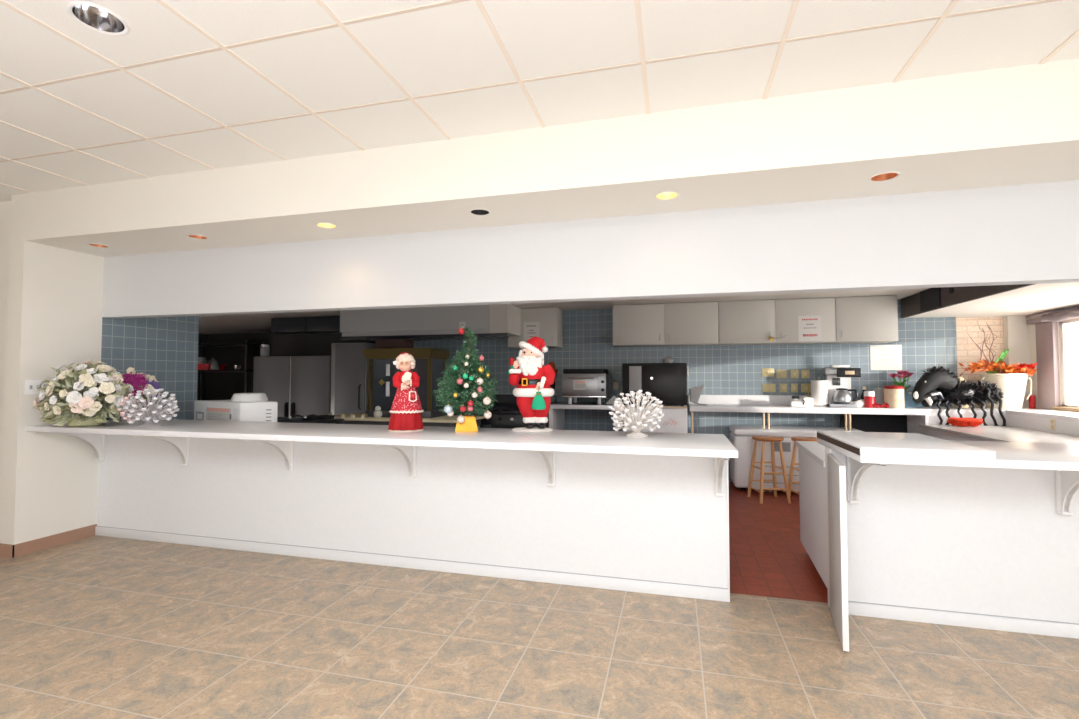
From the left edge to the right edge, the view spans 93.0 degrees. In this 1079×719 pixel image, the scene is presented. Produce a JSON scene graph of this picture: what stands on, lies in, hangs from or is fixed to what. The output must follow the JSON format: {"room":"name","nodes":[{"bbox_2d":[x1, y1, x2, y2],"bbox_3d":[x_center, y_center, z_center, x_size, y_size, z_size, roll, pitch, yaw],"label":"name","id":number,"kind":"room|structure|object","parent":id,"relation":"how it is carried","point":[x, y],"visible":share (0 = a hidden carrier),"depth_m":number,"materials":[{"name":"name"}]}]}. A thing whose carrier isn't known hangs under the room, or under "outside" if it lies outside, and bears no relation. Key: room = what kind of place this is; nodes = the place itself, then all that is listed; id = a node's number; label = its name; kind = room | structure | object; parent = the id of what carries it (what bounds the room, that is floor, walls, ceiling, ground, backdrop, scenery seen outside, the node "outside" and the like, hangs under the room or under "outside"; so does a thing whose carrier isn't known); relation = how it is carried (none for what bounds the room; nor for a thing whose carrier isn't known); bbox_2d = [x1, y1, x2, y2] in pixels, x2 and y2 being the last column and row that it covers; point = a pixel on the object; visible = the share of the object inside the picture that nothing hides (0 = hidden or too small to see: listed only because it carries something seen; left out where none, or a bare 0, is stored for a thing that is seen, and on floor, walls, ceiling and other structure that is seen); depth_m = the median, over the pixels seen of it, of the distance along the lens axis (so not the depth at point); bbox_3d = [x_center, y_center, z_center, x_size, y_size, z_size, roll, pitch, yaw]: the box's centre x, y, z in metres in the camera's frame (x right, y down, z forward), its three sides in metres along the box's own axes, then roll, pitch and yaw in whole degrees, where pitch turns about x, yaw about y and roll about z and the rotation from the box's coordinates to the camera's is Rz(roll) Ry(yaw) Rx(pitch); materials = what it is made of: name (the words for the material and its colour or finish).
{"room":"community hall","nodes":[
{"label":"community hall","id":0,"kind":"room"},
{"bbox_2d":[0,201,10,501],"bbox_3d":[-5.644,0.130,4.717,2.680,2.961,0.150,-1,-2,15],"label":"wall","id":1,"kind":"structure","parent":0,"point":[5,207],"depth_m":4.38,"materials":[{"name":"white paint"}]},
{"bbox_2d":[0,241,103,544],"bbox_3d":[-4.232,0.317,4.474,0.170,2.570,0.608,-1,-2,15],"label":"wall pier","id":2,"kind":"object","parent":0,"point":[49,481],"visible":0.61,"depth_m":4.33,"materials":[{"name":"white paint"}]},
{"bbox_2d":[25,380,47,394],"bbox_3d":[-4.190,0.230,4.274,0.016,0.120,0.160,-1,-2,15],"label":"light switch","id":3,"kind":"object","parent":2,"relation":"attached to","point":[31,386],"visible":0.73,"depth_m":4.24,"materials":[{"name":"white plastic"}]},
{"bbox_2d":[0,524,96,557],"bbox_3d":[-5.525,1.563,4.769,2.858,0.100,0.616,-1,-2,15],"label":"baseboard","id":4,"kind":"structure","parent":2,"relation":"attached to","point":[6,550],"depth_m":4.32,"materials":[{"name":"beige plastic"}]},
{"bbox_2d":[101,316,198,419],"bbox_3d":[-4.027,0.399,5.250,0.170,2.460,1.000,-1,-2,15],"label":"wall","id":5,"kind":"structure","parent":0,"point":[164,348],"depth_m":5.32,"materials":[{"name":"blue tile"}]},
{"bbox_2d":[197,333,206,399],"bbox_3d":[-8.672,0.525,8.969,0.150,2.460,6.550,-1,-2,15],"label":"wall","id":6,"kind":"structure","parent":0,"point":[202,338],"depth_m":11.90,"materials":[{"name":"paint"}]},
{"bbox_2d":[0,481,1078,718],"bbox_3d":[-1.717,1.611,3.243,16.200,0.100,13.900,-1,-2,15],"label":"floor","id":7,"kind":"structure","parent":0,"point":[93,627],"depth_m":2.75,"materials":[{"name":"tile"}]},
{"bbox_2d":[198,340,264,399],"bbox_3d":[-6.282,0.720,10.148,1.570,2.150,0.460,-1,-2,15],"label":"shelf rack","id":8,"kind":"object","parent":7,"relation":"on","point":[246,344],"visible":0.32,"depth_m":9.92,"materials":[{"name":"black metal"}]},
{"bbox_2d":[198,364,226,369],"bbox_3d":[-6.595,0.155,10.219,0.480,0.125,0.407,-1,-2,15],"label":"tray","id":9,"kind":"object","parent":8,"relation":"on","point":[200,366],"visible":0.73,"depth_m":10.07,"materials":[{"name":"red plastic"}]},
{"bbox_2d":[207,357,218,369],"bbox_3d":[-6.503,0.080,10.197,0.210,0.245,0.210,-1,-2,15],"label":"jar","id":10,"kind":"object","parent":9,"relation":"on","point":[215,366],"visible":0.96,"depth_m":10.14,"materials":[{"name":"grey"}]},
{"bbox_2d":[253,356,330,417],"bbox_3d":[-3.964,0.846,8.534,1.478,1.790,0.630,-1,-2,15],"label":"refrigerator","id":11,"kind":"object","parent":7,"relation":"on","point":[300,385],"visible":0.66,"depth_m":8.26,"materials":[{"name":"silver metal"}]},
{"bbox_2d":[260,344,269,355],"bbox_3d":[-4.618,-0.149,8.621,0.150,0.205,0.150,-1,-2,15],"label":"storage jar","id":12,"kind":"object","parent":11,"relation":"on","point":[264,350],"visible":0.88,"depth_m":8.56,"materials":[{"name":"grey"}]},
{"bbox_2d":[277,417,343,423],"bbox_3d":[-3.161,1.218,6.509,1.150,0.909,0.550,-1,-2,15],"label":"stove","id":13,"kind":"object","parent":7,"relation":"on","point":[279,419],"visible":0.29,"depth_m":6.36,"materials":[{"name":"black metal"}]},
{"bbox_2d":[288,414,320,419],"bbox_3d":[-2.919,0.721,6.425,0.231,0.077,0.391,-1,-2,15],"label":"frying pan","id":14,"kind":"object","parent":13,"relation":"on","point":[289,417],"visible":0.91,"depth_m":6.40,"materials":[{"name":"black metal"}]},
{"bbox_2d":[303,415,320,419],"bbox_3d":[-2.897,0.739,6.502,0.228,0.045,0.228,-1,-2,15],"label":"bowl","id":15,"kind":"object","parent":14,"relation":"on","point":[311,417],"depth_m":6.41,"materials":[{"name":"black"}]},
{"bbox_2d":[304,414,334,419],"bbox_3d":[-2.763,0.723,6.487,0.231,0.077,0.391,-1,-2,15],"label":"frying pan","id":16,"kind":"object","parent":13,"relation":"on","point":[322,417],"visible":0.99,"depth_m":6.47,"materials":[{"name":"black metal"}]},
{"bbox_2d":[318,415,334,419],"bbox_3d":[-2.741,0.741,6.564,0.228,0.045,0.228,-1,-2,15],"label":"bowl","id":17,"kind":"object","parent":16,"relation":"on","point":[323,417],"depth_m":6.48,"materials":[{"name":"black"}]},
{"bbox_2d":[330,343,375,414],"bbox_3d":[-2.932,0.739,8.254,0.632,1.985,0.652,-1,-2,15],"label":"tall cabinet","id":18,"kind":"object","parent":7,"relation":"on","point":[349,365],"visible":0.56,"depth_m":7.99,"materials":[{"name":"grey metal"}]},
{"bbox_2d":[36,432,729,601],"bbox_3d":[-1.473,1.078,3.828,5.483,1.005,0.600,-1,-2,15],"label":"half wall","id":19,"kind":"structure","parent":7,"relation":"on","point":[650,524],"depth_m":3.84,"materials":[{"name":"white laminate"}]},
{"bbox_2d":[25,419,737,457],"bbox_3d":[-1.456,0.557,3.904,5.487,0.042,0.840,-1,-2,15],"label":"countertop","id":20,"kind":"structure","parent":19,"relation":"on","point":[615,442],"depth_m":3.52,"materials":[{"name":"white laminate"}]},
{"bbox_2d":[32,358,133,426],"bbox_3d":[-3.753,0.267,4.231,0.727,0.560,0.566,0,-2,7],"label":"flower arrangement","id":21,"kind":"object","parent":20,"relation":"on","point":[84,401],"visible":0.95,"depth_m":4.10,"materials":[{"name":"white plant"}]},
{"bbox_2d":[67,413,102,426],"bbox_3d":[-3.745,0.477,4.220,0.253,0.140,0.230,0,-2,7],"label":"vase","id":22,"kind":"object","parent":21,"relation":"on","point":[86,421],"depth_m":4.12,"materials":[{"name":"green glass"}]},
{"bbox_2d":[121,367,160,420],"bbox_3d":[-3.771,0.318,4.739,0.415,0.493,0.404,-2,-2,39],"label":"flower arrangement","id":23,"kind":"object","parent":20,"relation":"on","point":[139,381],"visible":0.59,"depth_m":4.69,"materials":[{"name":"purple plant"}]},
{"bbox_2d":[117,388,179,426],"bbox_3d":[-3.198,0.392,4.191,0.435,0.308,0.361,0,-2,0],"label":"sculpture","id":24,"kind":"object","parent":20,"relation":"on","point":[151,415],"visible":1,"depth_m":4.15,"materials":[{"name":"white ceramic"}]},
{"bbox_2d":[388,352,423,431],"bbox_3d":[-1.003,0.239,3.863,0.251,0.591,0.234,-1,-2,20],"label":"figurine","id":25,"kind":"object","parent":20,"relation":"on","point":[406,409],"visible":1,"depth_m":3.79,"materials":[{"name":"red ceramic"}]},
{"bbox_2d":[433,327,500,431],"bbox_3d":[-0.545,0.136,3.820,0.495,0.793,0.494,0,-2,8],"label":"tree","id":26,"kind":"object","parent":20,"relation":"on","point":[446,391],"visible":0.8,"depth_m":3.76,"materials":[{"name":"green plastic"}]},
{"bbox_2d":[509,336,555,431],"bbox_3d":[-0.055,0.178,3.858,0.354,0.711,0.285,0,-2,0],"label":"figurine","id":27,"kind":"object","parent":20,"relation":"on","point":[531,374],"visible":0.99,"depth_m":3.79,"materials":[{"name":"red ceramic"}]},
{"bbox_2d":[532,388,545,409],"bbox_3d":[-0.006,0.274,3.709,0.104,0.182,0.063,0,-2,0],"label":"sack","id":28,"kind":"object","parent":27,"relation":"hanging from","point":[538,403],"visible":1,"depth_m":3.69,"materials":[{"name":"teal fabric"}]},
{"bbox_2d":[608,390,663,436],"bbox_3d":[0.661,0.364,3.500,0.380,0.316,0.306,0,-2,0],"label":"sculpture","id":29,"kind":"object","parent":20,"relation":"on","point":[637,424],"visible":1,"depth_m":3.46,"materials":[{"name":"white ceramic"}]},
{"bbox_2d":[330,413,484,427],"bbox_3d":[-1.899,1.237,7.029,2.133,0.905,0.800,-1,-2,15],"label":"prep table","id":30,"kind":"object","parent":7,"relation":"on","point":[442,421],"visible":0.23,"depth_m":6.74,"materials":[{"name":"beige laminate"}]},
{"bbox_2d":[363,339,449,417],"bbox_3d":[-1.850,0.253,7.138,1.037,1.070,0.570,-1,-2,15],"label":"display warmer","id":31,"kind":"object","parent":30,"relation":"on","point":[429,362],"visible":0.74,"depth_m":6.96,"materials":[{"name":"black metal"}]},
{"bbox_2d":[446,394,555,427],"bbox_3d":[-0.573,1.116,7.522,1.508,1.180,0.780,-1,-2,15],"label":"range","id":32,"kind":"object","parent":7,"relation":"on","point":[505,412],"visible":0.22,"depth_m":7.23,"materials":[{"name":"black metal"}]},
{"bbox_2d":[471,409,548,413],"bbox_3d":[-0.566,0.757,7.558,1.508,0.040,0.730,-1,-2,15],"label":"cooktop","id":33,"kind":"object","parent":32,"relation":"in","point":[493,411],"depth_m":7.19,"materials":[{"name":"black metal"}]},
{"bbox_2d":[549,402,623,430],"bbox_3d":[0.678,1.157,7.206,0.940,1.077,0.850,-1,-2,15],"label":"countertop","id":34,"kind":"structure","parent":7,"relation":"on","point":[557,410],"depth_m":6.97,"materials":[{"name":"grey ceramic"}]},
{"bbox_2d":[562,369,610,404],"bbox_3d":[0.659,0.377,7.182,0.606,0.485,0.558,-1,-2,15],"label":"countertop oven","id":35,"kind":"object","parent":34,"relation":"on","point":[581,383],"visible":0.98,"depth_m":6.96,"materials":[{"name":"silver metal"}]},
{"bbox_2d":[553,402,622,404],"bbox_3d":[0.680,0.641,7.233,0.940,0.040,0.830,-1,-2,15],"label":"countertop","id":36,"kind":"structure","parent":34,"relation":"on","point":[559,403],"depth_m":7.23,"materials":[{"name":"white laminate"}]},
{"bbox_2d":[624,405,686,432],"bbox_3d":[1.593,1.153,6.988,0.807,1.070,0.706,-1,-2,15],"label":"freezer","id":37,"kind":"object","parent":7,"relation":"on","point":[674,420],"visible":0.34,"depth_m":6.62,"materials":[{"name":"white metal"}]},
{"bbox_2d":[622,363,688,405],"bbox_3d":[1.573,0.335,6.939,0.847,0.563,0.545,-1,-2,15],"label":"microwave","id":38,"kind":"object","parent":37,"relation":"on","point":[667,382],"visible":0.87,"depth_m":6.69,"materials":[{"name":"black plastic"}]},
{"bbox_2d":[747,435,790,503],"bbox_3d":[2.702,1.287,6.052,0.364,0.743,0.363,0,-2,-1],"label":"bar stool","id":39,"kind":"object","parent":7,"relation":"on","point":[763,438],"visible":1,"depth_m":5.95,"materials":[{"name":"brown wood"}]},
{"bbox_2d":[729,425,863,491],"bbox_3d":[3.257,1.276,6.551,1.500,0.795,0.633,-1,-2,15],"label":"chest freezer","id":40,"kind":"object","parent":7,"relation":"on","point":[740,436],"visible":0.41,"depth_m":6.38,"materials":[{"name":"white plastic"}]},
{"bbox_2d":[788,437,816,505],"bbox_3d":[3.115,1.283,5.933,0.364,0.743,0.363,0,-2,3],"label":"bar stool","id":41,"kind":"object","parent":7,"relation":"on","point":[794,439],"visible":0.35,"depth_m":6.04,"materials":[{"name":"brown wood"}]},
{"bbox_2d":[689,395,929,491],"bbox_3d":[3.347,1.076,6.624,2.700,1.200,0.620,-1,-2,15],"label":"countertop","id":42,"kind":"structure","parent":7,"relation":"on","point":[894,420],"depth_m":6.56,"materials":[{"name":"white laminate"}]},
{"bbox_2d":[689,384,706,405],"bbox_3d":[2.115,0.472,6.849,0.250,0.279,0.103,-1,-2,30],"label":"scoop","id":43,"kind":"object","parent":42,"relation":"on","point":[694,393],"visible":1,"depth_m":6.83,"materials":[{"name":"grey plastic"}]},
{"bbox_2d":[789,396,813,406],"bbox_3d":[3.347,0.532,6.530,0.284,0.140,0.178,-1,-2,15],"label":"tub","id":44,"kind":"object","parent":42,"relation":"on","point":[795,401],"visible":1,"depth_m":6.48,"materials":[{"name":"white plastic"}]},
{"bbox_2d":[689,404,929,414],"bbox_3d":[3.347,0.641,6.639,2.700,0.070,0.620,-1,-2,15],"label":"countertop","id":45,"kind":"structure","parent":42,"relation":"on","point":[692,407],"depth_m":6.37,"materials":[{"name":"white laminate"}]},
{"bbox_2d":[808,377,828,406],"bbox_3d":[3.601,0.412,6.590,0.218,0.385,0.218,1,-2,-37],"label":"paper towel","id":46,"kind":"object","parent":42,"relation":"on","point":[819,388],"visible":0.91,"depth_m":6.51,"materials":[{"name":"white paper"}]},
{"bbox_2d":[822,365,860,407],"bbox_3d":[3.836,0.337,6.518,0.380,0.530,0.384,-1,-2,22],"label":"coffee maker","id":47,"kind":"object","parent":42,"relation":"on","point":[838,377],"visible":0.95,"depth_m":6.43,"materials":[{"name":"silver metal"}]},
{"bbox_2d":[864,391,874,407],"bbox_3d":[4.094,0.494,6.354,0.120,0.205,0.120,-1,-2,15],"label":"canister","id":48,"kind":"object","parent":42,"relation":"on","point":[869,396],"visible":0.98,"depth_m":6.31,"materials":[{"name":"red plastic"}]},
{"bbox_2d":[873,388,883,404],"bbox_3d":[4.294,0.480,6.488,0.140,0.242,0.140,-1,-2,15],"label":"jar","id":49,"kind":"object","parent":42,"relation":"on","point":[879,393],"visible":0.68,"depth_m":6.43,"materials":[{"name":"grey"}]},
{"bbox_2d":[883,385,904,407],"bbox_3d":[4.351,0.456,6.287,0.216,0.276,0.217,-1,-2,15],"label":"canister","id":50,"kind":"object","parent":42,"relation":"on","point":[893,394],"visible":0.96,"depth_m":6.20,"materials":[{"name":"beige ceramic"}]},
{"bbox_2d":[889,370,913,407],"bbox_3d":[4.523,0.365,6.390,0.297,0.465,0.199,-1,-2,15],"label":"flower vase","id":51,"kind":"object","parent":42,"relation":"on","point":[904,374],"visible":0.78,"depth_m":6.37,"materials":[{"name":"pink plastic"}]},
{"bbox_2d":[907,392,922,406],"bbox_3d":[4.715,0.508,6.479,0.190,0.185,0.170,-1,-2,15],"label":"tub","id":52,"kind":"object","parent":42,"relation":"on","point":[911,403],"visible":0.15,"depth_m":6.41,"materials":[{"name":"blue plastic"}]},
{"bbox_2d":[796,441,826,586],"bbox_3d":[2.867,1.117,3.563,1.870,0.910,1.098,-1,-2,15],"label":"base cabinet","id":53,"kind":"object","parent":7,"relation":"on","point":[812,489],"visible":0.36,"depth_m":3.71,"materials":[{"name":"white laminate"}]},
{"bbox_2d":[796,441,824,466],"bbox_3d":[2.867,0.681,3.578,1.870,0.038,1.098,-1,-2,15],"label":"countertop","id":54,"kind":"structure","parent":53,"relation":"on","point":[815,450],"depth_m":3.82,"materials":[{"name":"white laminate"}]},
{"bbox_2d":[825,446,1078,638],"bbox_3d":[3.190,1.036,2.600,2.973,1.005,0.600,-1,-2,15],"label":"half wall","id":55,"kind":"structure","parent":7,"relation":"on","point":[972,547],"depth_m":2.99,"materials":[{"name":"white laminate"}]},
{"bbox_2d":[827,453,848,651],"bbox_3d":[1.709,1.056,2.933,0.038,0.965,0.504,-1,-2,23],"label":"gate","id":56,"kind":"object","parent":55,"relation":"attached to","point":[836,471],"visible":1,"depth_m":2.80,"materials":[{"name":"grey laminate"}]},
{"bbox_2d":[817,438,1078,470],"bbox_3d":[3.205,0.515,2.676,2.973,0.042,0.840,-1,-2,15],"label":"countertop","id":57,"kind":"structure","parent":55,"relation":"on","point":[1010,455],"depth_m":2.60,"materials":[{"name":"white laminate"}]},
{"bbox_2d":[817,431,995,458],"bbox_3d":[2.049,0.487,2.980,0.589,0.044,0.843,-1,-2,15],"label":"flap","id":58,"kind":"object","parent":57,"relation":"on","point":[859,443],"visible":1,"depth_m":2.74,"materials":[{"name":"white laminate"}]},
{"bbox_2d":[915,407,1078,435],"bbox_3d":[4.915,1.072,4.589,1.350,1.070,4.045,-1,-2,15],"label":"ledge","id":59,"kind":"object","parent":7,"relation":"on","point":[1067,423],"visible":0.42,"depth_m":5.63,"materials":[{"name":"white laminate"}]},
{"bbox_2d":[958,322,1037,408],"bbox_3d":[5.540,0.065,6.155,0.759,1.048,0.580,-1,-2,15],"label":"planter","id":60,"kind":"object","parent":59,"relation":"on","point":[1013,385],"visible":0.97,"depth_m":6.05,"materials":[{"name":"beige ceramic"}]},
{"bbox_2d":[1029,395,1035,408],"bbox_3d":[5.941,0.503,6.177,0.060,0.175,0.060,-1,-2,15],"label":"candle","id":61,"kind":"object","parent":59,"relation":"on","point":[1032,404],"visible":0.94,"depth_m":6.15,"materials":[{"name":"red wax"}]},
{"bbox_2d":[919,424,1078,443],"bbox_3d":[4.489,1.152,4.323,0.860,0.892,3.380,-1,-2,15],"label":"countertop","id":62,"kind":"structure","parent":7,"relation":"on","point":[946,432],"depth_m":5.14,"materials":[{"name":"white laminate"}]},
{"bbox_2d":[912,365,1005,425],"bbox_3d":[4.994,0.413,6.130,0.985,0.717,0.439,-1,-2,15],"label":"creature","id":63,"kind":"object","parent":62,"relation":"on","point":[945,384],"visible":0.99,"depth_m":6.05,"materials":[{"name":"black plastic"}]},
{"bbox_2d":[946,417,983,426],"bbox_3d":[4.814,0.709,5.794,0.359,0.096,0.252,-1,-2,15],"label":"bowl","id":64,"kind":"object","parent":62,"relation":"on","point":[962,422],"visible":1,"depth_m":5.73,"materials":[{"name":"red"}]},
{"bbox_3d":[-1.268,1.151,4.571,5.490,0.910,0.935,-1,-2,15],"label":"base cabinet","id":65,"kind":"object","parent":7,"relation":"on","visible":0},
{"bbox_2d":[194,400,277,421],"bbox_3d":[-3.169,0.567,5.321,1.016,0.269,0.297,-1,-2,30],"label":"machine","id":66,"kind":"object","parent":65,"relation":"on","point":[218,410],"visible":0.72,"depth_m":5.15,"materials":[{"name":"white plastic"}]},
{"bbox_2d":[206,407,230,420],"bbox_3d":[-3.266,0.571,5.209,0.451,0.155,0.005,-1,-2,30],"label":"print","id":67,"kind":"object","parent":66,"relation":"attached to","point":[212,413],"depth_m":5.20,"materials":[{"name":"white paper"}]},
{"bbox_2d":[231,393,267,401],"bbox_3d":[-3.019,0.391,5.336,0.340,0.083,0.340,-1,-2,15],"label":"plastic bowl","id":68,"kind":"object","parent":66,"relation":"on","point":[237,397],"visible":1,"depth_m":5.21,"materials":[{"name":"white plastic"}]},
{"bbox_2d":[0,0,1078,201],"bbox_3d":[-1.336,-1.556,-0.112,13.500,0.080,7.400,-1,-2,15],"label":"ceiling","id":69,"kind":"structure","parent":0,"point":[451,47],"depth_m":2.45,"materials":[{"name":"white"}]},
{"bbox_2d":[66,1,129,34],"bbox_3d":[-1.861,-1.485,2.165,0.206,0.106,0.206,-1,-2,15],"label":"recessed light","id":70,"kind":"object","parent":69,"relation":"in","point":[93,15],"visible":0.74,"depth_m":2.21,"materials":[{"name":"white paint"}]},
{"bbox_2d":[0,0,1060,161],"bbox_3d":[-1.429,-1.527,-0.468,13.500,0.006,6.671,-1,-2,15],"label":"ceiling grid","id":71,"kind":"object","parent":69,"relation":"attached to","point":[449,1],"depth_m":2.41,"materials":[{"name":"beige metal"}]},
{"bbox_2d":[0,0,1078,192],"bbox_3d":[-1.183,-1.520,-0.282,13.000,0.007,7.152,-1,-2,15],"label":"ceiling grid","id":72,"kind":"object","parent":69,"relation":"attached to","point":[321,3],"depth_m":2.49,"materials":[{"name":"beige metal"}]},
{"bbox_2d":[10,58,1078,256],"bbox_3d":[0.917,-1.208,3.168,10.820,0.392,0.608,-1,-2,15],"label":"soffit","id":73,"kind":"structure","parent":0,"point":[1015,125],"depth_m":3.08,"materials":[{"name":"white paint"}]},
{"bbox_2d":[186,234,208,239],"bbox_3d":[-2.727,-1.015,4.091,0.152,0.081,0.152,-1,-2,15],"label":"recessed light","id":74,"kind":"object","parent":73,"relation":"in","point":[194,236],"visible":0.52,"depth_m":4.13,"materials":[{"name":"white paint"}]},
{"bbox_2d":[316,222,337,228],"bbox_3d":[-1.573,-1.025,3.787,0.152,0.081,0.152,-1,-2,15],"label":"recessed light","id":75,"kind":"object","parent":73,"relation":"in","point":[325,225],"visible":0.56,"depth_m":3.83,"materials":[{"name":"white paint"}]},
{"bbox_2d":[469,208,490,215],"bbox_3d":[-0.404,-1.036,3.479,0.152,0.081,0.152,-1,-2,15],"label":"recessed light","id":76,"kind":"object","parent":73,"relation":"in","point":[478,211],"visible":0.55,"depth_m":3.52,"materials":[{"name":"white paint"}]},
{"bbox_2d":[654,191,679,199],"bbox_3d":[0.788,-1.046,3.165,0.152,0.081,0.152,-1,-2,15],"label":"recessed light","id":77,"kind":"object","parent":73,"relation":"in","point":[667,195],"visible":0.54,"depth_m":3.21,"materials":[{"name":"white paint"}]},
{"bbox_2d":[868,171,900,181],"bbox_3d":[1.928,-1.057,2.865,0.152,0.081,0.152,-1,-2,15],"label":"recessed light","id":78,"kind":"object","parent":73,"relation":"in","point":[885,176],"visible":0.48,"depth_m":2.90,"materials":[{"name":"white paint"}]},
{"bbox_2d":[199,288,928,333],"bbox_3d":[-1.335,-0.818,7.131,15.000,0.100,6.450,-1,-2,15],"label":"ceiling","id":79,"kind":"structure","parent":0,"point":[259,322],"depth_m":7.15,"materials":[{"name":"white paint"}]},
{"bbox_2d":[340,304,519,340],"bbox_3d":[-1.564,-0.514,7.745,2.597,0.455,1.040,-1,-2,15],"label":"exhaust hood","id":80,"kind":"object","parent":79,"relation":"hanging from","point":[495,321],"visible":0.84,"depth_m":7.25,"materials":[{"name":"silver metal"}]},
{"bbox_2d":[205,299,954,481],"bbox_3d":[-1.256,0.536,9.289,14.030,2.460,2.150,-1,-2,15],"label":"wall","id":81,"kind":"structure","parent":0,"point":[926,343],"depth_m":7.27,"materials":[{"name":"blue tile"}]},
{"bbox_2d":[271,316,341,333],"bbox_3d":[-3.828,-0.580,8.686,1.379,0.250,0.400,-1,-2,15],"label":"upper cabinet","id":82,"kind":"object","parent":81,"relation":"attached to","point":[316,324],"visible":0.8,"depth_m":8.51,"materials":[{"name":"black wood"}]},
{"bbox_2d":[508,307,562,348],"bbox_3d":[-0.062,-0.462,7.664,0.742,0.564,0.448,-1,-2,15],"label":"upper cabinet","id":83,"kind":"object","parent":81,"relation":"attached to","point":[550,320],"visible":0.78,"depth_m":7.45,"materials":[{"name":"grey laminate"}]},
{"bbox_2d":[524,322,538,341],"bbox_3d":[-0.117,-0.387,7.472,0.240,0.320,0.003,-1,-2,15],"label":"notice","id":84,"kind":"object","parent":83,"relation":"attached to","point":[531,329],"visible":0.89,"depth_m":7.48,"materials":[{"name":"white paper"}]},
{"bbox_2d":[613,302,718,346],"bbox_3d":[1.755,-0.478,7.186,1.404,0.564,0.448,-1,-2,15],"label":"upper cabinet","id":85,"kind":"object","parent":81,"relation":"attached to","point":[671,324],"visible":1,"depth_m":6.99,"materials":[{"name":"grey laminate"}]},
{"bbox_2d":[689,395,810,404],"bbox_3d":[3.086,0.553,7.006,2.010,0.130,0.050,-1,-2,15],"label":"backsplash","id":86,"kind":"structure","parent":81,"relation":"attached to","point":[704,399],"depth_m":7.04,"materials":[{"name":"white laminate"}]},
{"bbox_2d":[762,368,773,376],"bbox_3d":[3.134,0.178,7.021,0.151,0.115,0.020,-1,-2,15],"label":"brass plate","id":87,"kind":"object","parent":81,"relation":"attached to","point":[766,372],"visible":1,"depth_m":7.02,"materials":[{"name":"gold metal"}]},
{"bbox_2d":[763,384,775,391],"bbox_3d":[3.144,0.390,7.011,0.164,0.115,0.020,-1,-2,15],"label":"brass plate","id":88,"kind":"object","parent":81,"relation":"attached to","point":[766,387],"visible":1,"depth_m":7.01,"materials":[{"name":"beige"}]},
{"bbox_2d":[717,298,835,345],"bbox_3d":[3.112,-0.490,6.828,1.395,0.564,0.448,-1,-2,15],"label":"upper cabinet","id":89,"kind":"object","parent":81,"relation":"attached to","point":[739,322],"visible":0.99,"depth_m":6.66,"materials":[{"name":"grey laminate"}]},
{"bbox_2d":[798,315,821,341],"bbox_3d":[3.450,-0.396,6.532,0.270,0.330,0.003,-1,-2,15],"label":"notice","id":90,"kind":"object","parent":89,"relation":"attached to","point":[809,327],"visible":1,"depth_m":6.53,"materials":[{"name":"white paper"}]},
{"bbox_2d":[776,370,786,377],"bbox_3d":[3.299,0.198,6.977,0.130,0.115,0.020,-1,-2,15],"label":"brass plate","id":91,"kind":"object","parent":81,"relation":"attached to","point":[779,373],"visible":1,"depth_m":6.98,"materials":[{"name":"gold metal"}]},
{"bbox_2d":[829,295,897,343],"bbox_3d":[4.122,-0.499,6.563,0.684,0.564,0.448,-1,-2,15],"label":"upper cabinet","id":92,"kind":"object","parent":81,"relation":"attached to","point":[869,319],"visible":0.98,"depth_m":6.38,"materials":[{"name":"grey laminate"}]},
{"bbox_2d":[870,345,901,369],"bbox_3d":[4.515,-0.026,6.672,0.360,0.330,0.003,-1,-2,15],"label":"paper sheet","id":93,"kind":"object","parent":81,"relation":"attached to","point":[882,357],"visible":1,"depth_m":6.67,"materials":[{"name":"white paper"}]},
{"bbox_2d":[102,180,1078,318],"bbox_3d":[1.093,-0.915,3.494,10.650,0.956,0.130,-1,-2,15],"label":"wall","id":94,"kind":"structure","parent":0,"point":[1023,233],"depth_m":3.51,"materials":[{"name":"white paint"}]},
{"bbox_2d":[901,284,1033,317],"bbox_3d":[4.188,-0.724,4.756,0.050,0.250,3.880,-1,-2,15],"label":"wall","id":95,"kind":"structure","parent":0,"point":[930,299],"depth_m":5.56,"materials":[{"name":"black paint"}]},
{"bbox_2d":[956,317,1003,406],"bbox_3d":[5.780,0.443,6.558,0.970,2.460,0.150,-1,-2,15],"label":"brick wall","id":96,"kind":"structure","parent":0,"point":[968,351],"depth_m":6.55,"materials":[{"name":"beige brick"}]},
{"bbox_2d":[953,317,957,375],"bbox_3d":[5.282,-0.092,6.552,0.030,1.390,0.150,-1,-2,15],"label":"trim","id":97,"kind":"structure","parent":96,"relation":"attached to","point":[954,323],"depth_m":6.48,"materials":[{"name":"white wood"}]},
{"bbox_2d":[906,282,1078,317],"bbox_3d":[4.901,-0.615,4.652,1.380,0.025,4.050,-1,-2,15],"label":"ceiling","id":98,"kind":"structure","parent":0,"point":[1045,297],"depth_m":5.30,"materials":[{"name":"white paint"}]},
{"bbox_2d":[1003,316,1072,407],"bbox_3d":[5.502,0.369,4.388,0.340,2.460,4.190,-1,-2,15],"label":"wall window","id":99,"kind":"structure","parent":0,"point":[1032,332],"depth_m":6.34,"materials":[{"name":"white paint"}]},
{"bbox_2d":[1027,317,1078,411],"bbox_3d":[5.630,0.001,4.729,0.140,1.080,3.110,-1,-2,15],"label":"window","id":100,"kind":"structure","parent":99,"relation":"attached to","point":[1047,355],"depth_m":5.88,"materials":[{"name":"grey paint"}]},
{"bbox_2d":[1026,306,1078,321],"bbox_3d":[5.536,-0.524,4.787,0.162,0.165,3.040,-1,-2,15],"label":"window valance","id":101,"kind":"object","parent":100,"relation":"attached to","point":[1058,315],"visible":0.99,"depth_m":5.65,"materials":[{"name":"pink fabric"}]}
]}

